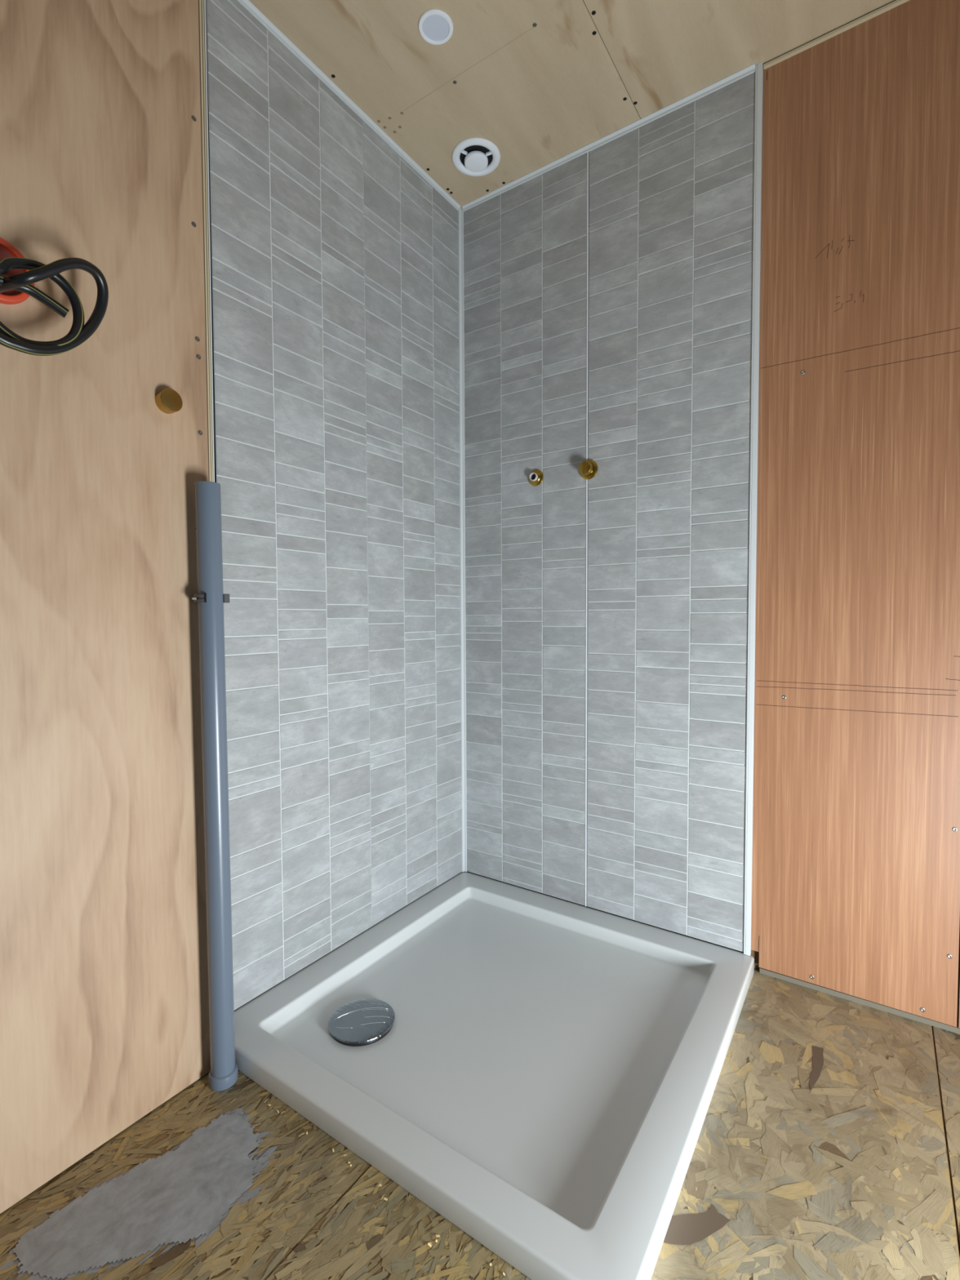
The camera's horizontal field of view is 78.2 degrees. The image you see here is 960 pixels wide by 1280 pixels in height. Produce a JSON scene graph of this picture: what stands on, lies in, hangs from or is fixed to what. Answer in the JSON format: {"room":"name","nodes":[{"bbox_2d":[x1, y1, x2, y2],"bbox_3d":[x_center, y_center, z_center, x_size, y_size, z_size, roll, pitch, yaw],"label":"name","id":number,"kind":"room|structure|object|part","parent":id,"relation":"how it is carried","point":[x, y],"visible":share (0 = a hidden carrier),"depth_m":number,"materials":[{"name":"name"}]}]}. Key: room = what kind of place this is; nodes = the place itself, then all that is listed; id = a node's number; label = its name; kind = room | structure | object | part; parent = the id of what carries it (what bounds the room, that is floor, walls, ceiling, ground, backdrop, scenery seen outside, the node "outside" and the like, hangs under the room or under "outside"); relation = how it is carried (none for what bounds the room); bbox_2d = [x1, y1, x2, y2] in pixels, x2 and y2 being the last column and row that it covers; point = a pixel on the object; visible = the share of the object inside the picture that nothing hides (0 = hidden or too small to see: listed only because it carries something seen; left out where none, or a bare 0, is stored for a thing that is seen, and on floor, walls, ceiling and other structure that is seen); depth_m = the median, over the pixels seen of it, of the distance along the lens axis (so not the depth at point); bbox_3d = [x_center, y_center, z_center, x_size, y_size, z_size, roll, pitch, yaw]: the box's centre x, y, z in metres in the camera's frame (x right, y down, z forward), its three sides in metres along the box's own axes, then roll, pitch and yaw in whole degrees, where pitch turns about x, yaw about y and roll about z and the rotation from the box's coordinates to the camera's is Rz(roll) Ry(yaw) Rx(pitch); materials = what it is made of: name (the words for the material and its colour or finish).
{"room":"building under construction","nodes":[
{"label":"building under construction","id":0,"kind":"room"},
{"bbox_2d":[0,0,462,1213],"bbox_3d":[-0.728,-0.214,0.719,0.158,1.927,2.550,1,3,34],"label":"wall","id":1,"kind":"structure","parent":0,"point":[267,260],"depth_m":0.96,"materials":[{"name":"brown wood"}]},
{"bbox_2d":[0,237,34,304],"bbox_3d":[-0.606,-0.465,0.740,0.013,0.078,0.078,1,3,34],"label":"wall box","id":2,"kind":"object","parent":1,"relation":"attached to","point":[6,249],"visible":0.57,"depth_m":0.75,"materials":[{"name":"orange plastic"}]},
{"bbox_2d":[0,257,108,355],"bbox_3d":[-0.559,-0.415,0.736,0.082,0.136,0.163,2,3,43],"label":"power cable","id":3,"kind":"object","parent":2,"relation":"hanging from","point":[79,332],"visible":1,"depth_m":0.73,"materials":[{"name":"black plastic"}]},
{"bbox_2d":[155,388,182,413],"bbox_3d":[-0.484,-0.371,0.919,0.018,0.034,0.034,1,3,34],"label":"plug","id":4,"kind":"object","parent":1,"relation":"attached to","point":[168,401],"visible":1,"depth_m":0.91,"materials":[{"name":"brown"}]},
{"bbox_2d":[191,593,229,603],"bbox_3d":[-0.444,-0.068,0.958,0.052,0.014,0.056,1,3,34],"label":"clip","id":5,"kind":"object","parent":1,"relation":"attached to","point":[197,597],"visible":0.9,"depth_m":0.93,"materials":[{"name":"grey plastic"}]},
{"bbox_3d":[-0.370,-0.241,1.217,0.008,1.858,0.375,1,3,34],"label":"tile panel","id":6,"kind":"part","parent":1,"relation":"part of","materials":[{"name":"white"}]},
{"bbox_2d":[237,0,460,211],"bbox_3d":[-0.276,-1.177,1.309,0.009,0.010,0.780,1,3,34],"label":"trim","id":7,"kind":"structure","parent":1,"relation":"attached to","point":[246,4],"depth_m":1.27,"materials":[{"name":"white plastic"}]},
{"bbox_3d":[-0.161,-0.254,1.525,0.008,1.858,0.369,1,3,34],"label":"tile panel","id":8,"kind":"part","parent":1,"relation":"part of","materials":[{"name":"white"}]},
{"bbox_2d":[458,208,466,871],"bbox_3d":[-0.049,-0.263,1.671,0.010,1.868,0.010,1,3,34],"label":"trim","id":9,"kind":"structure","parent":1,"relation":"attached to","point":[461,329],"depth_m":1.67,"materials":[{"name":"white plastic"}]},
{"bbox_2d":[0,968,959,1279],"bbox_3d":[0.003,0.785,0.233,1.950,0.041,2.500,1,3,34],"label":"floor","id":10,"kind":"structure","parent":0,"point":[828,1145],"depth_m":0.80,"materials":[{"name":"brown wood"}]},
{"bbox_2d":[194,480,238,1091],"bbox_3d":[-0.432,0.244,0.970,0.046,0.990,0.047,1,3,34],"label":"drain pipe","id":11,"kind":"object","parent":10,"relation":"on","point":[223,1074],"visible":1,"depth_m":0.95,"materials":[{"name":"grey plastic"}]},
{"bbox_2d":[208,1062,238,1091],"bbox_3d":[-0.430,0.728,0.989,0.046,0.020,0.046,1,3,34],"label":"socket","id":12,"kind":"object","parent":11,"relation":"attached to","point":[220,1080],"depth_m":0.97,"materials":[{"name":"grey plastic"}]},
{"bbox_2d":[263,1098,505,1276],"bbox_3d":[-0.163,0.743,0.812,0.451,0.002,0.034,1,3,34],"label":"wood shavings","id":13,"kind":"object","parent":10,"relation":"on","point":[268,1104],"visible":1,"depth_m":0.79,"materials":[{"name":"brown"}]},
{"bbox_2d":[234,871,754,1279],"bbox_3d":[0.053,0.711,1.173,0.790,0.037,0.796,1,3,34],"label":"shower tray","id":14,"kind":"object","parent":10,"relation":"on","point":[540,1072],"visible":0.99,"depth_m":1.02,"materials":[{"name":"white ceramic"}]},
{"bbox_2d":[248,0,896,208],"bbox_3d":[0.009,-1.165,0.178,1.950,0.051,2.550,1,3,34],"label":"ceiling","id":15,"kind":"structure","parent":0,"point":[540,81],"depth_m":1.20,"materials":[{"name":"beige wood"}]},
{"bbox_2d":[418,8,453,44],"bbox_3d":[-0.085,-1.175,1.133,0.067,0.004,0.067,1,3,34],"label":"recessed light","id":16,"kind":"object","parent":15,"relation":"in","point":[435,25],"visible":1,"depth_m":1.13,"materials":[{"name":"white plastic"}]},
{"bbox_2d":[422,14,448,40],"bbox_3d":[-0.085,-1.175,1.133,0.051,0.002,0.051,-1,3,-30],"label":"diffuser","id":17,"kind":"object","parent":16,"relation":"attached to","point":[435,27],"depth_m":1.13,"materials":[{"name":"white plastic"}]},
{"bbox_2d":[452,137,500,176],"bbox_3d":[-0.009,-1.180,1.455,0.119,0.019,0.119,1,3,34],"label":"ceiling vent","id":18,"kind":"object","parent":15,"relation":"in","point":[475,156],"visible":1,"depth_m":1.44,"materials":[{"name":"white plastic"}]},
{"bbox_2d":[463,0,959,1034],"bbox_3d":[0.736,-0.239,1.204,1.866,1.927,0.101,1,3,34],"label":"wall","id":19,"kind":"structure","parent":0,"point":[608,291],"depth_m":1.27,"materials":[{"name":"grey tile"}]},
{"bbox_3d":[0.112,-0.257,1.574,0.378,1.858,0.008,1,3,34],"label":"tile panel","id":20,"kind":"part","parent":19,"relation":"part of","materials":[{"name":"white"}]},
{"bbox_2d":[528,469,543,486],"bbox_3d":[0.141,-0.422,1.530,0.043,0.043,0.019,1,3,34],"label":"pipe stub","id":21,"kind":"object","parent":19,"relation":"attached to","point":[535,477],"visible":1,"depth_m":1.53,"materials":[{"name":"gold metal"}]},
{"bbox_2d":[578,459,597,479],"bbox_3d":[0.260,-0.418,1.441,0.048,0.048,0.030,1,3,34],"label":"pipe stub","id":22,"kind":"object","parent":19,"relation":"attached to","point":[588,469],"visible":1,"depth_m":1.43,"materials":[{"name":"gold metal"}]},
{"bbox_2d":[462,63,755,211],"bbox_3d":[0.259,-1.184,1.423,0.742,0.010,0.009,1,3,34],"label":"trim","id":23,"kind":"structure","parent":19,"relation":"attached to","point":[750,69],"depth_m":1.38,"materials":[{"name":"white plastic"}]},
{"bbox_3d":[0.423,-0.250,1.363,0.373,1.858,0.008,1,3,34],"label":"tile panel","id":24,"kind":"part","parent":19,"relation":"part of","materials":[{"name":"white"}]},
{"bbox_2d":[743,62,763,955],"bbox_3d":[0.579,-0.249,1.252,0.013,1.868,0.011,1,3,34],"label":"trim","id":25,"kind":"structure","parent":19,"relation":"attached to","point":[759,67],"depth_m":1.25,"materials":[{"name":"white plastic"}]},
{"bbox_2d":[763,0,909,69],"bbox_3d":[1.034,-1.167,0.915,1.082,0.005,0.022,1,3,34],"label":"trim","id":26,"kind":"structure","parent":19,"relation":"attached to","point":[897,2],"depth_m":1.14,"materials":[{"name":"beige"}]}
]}

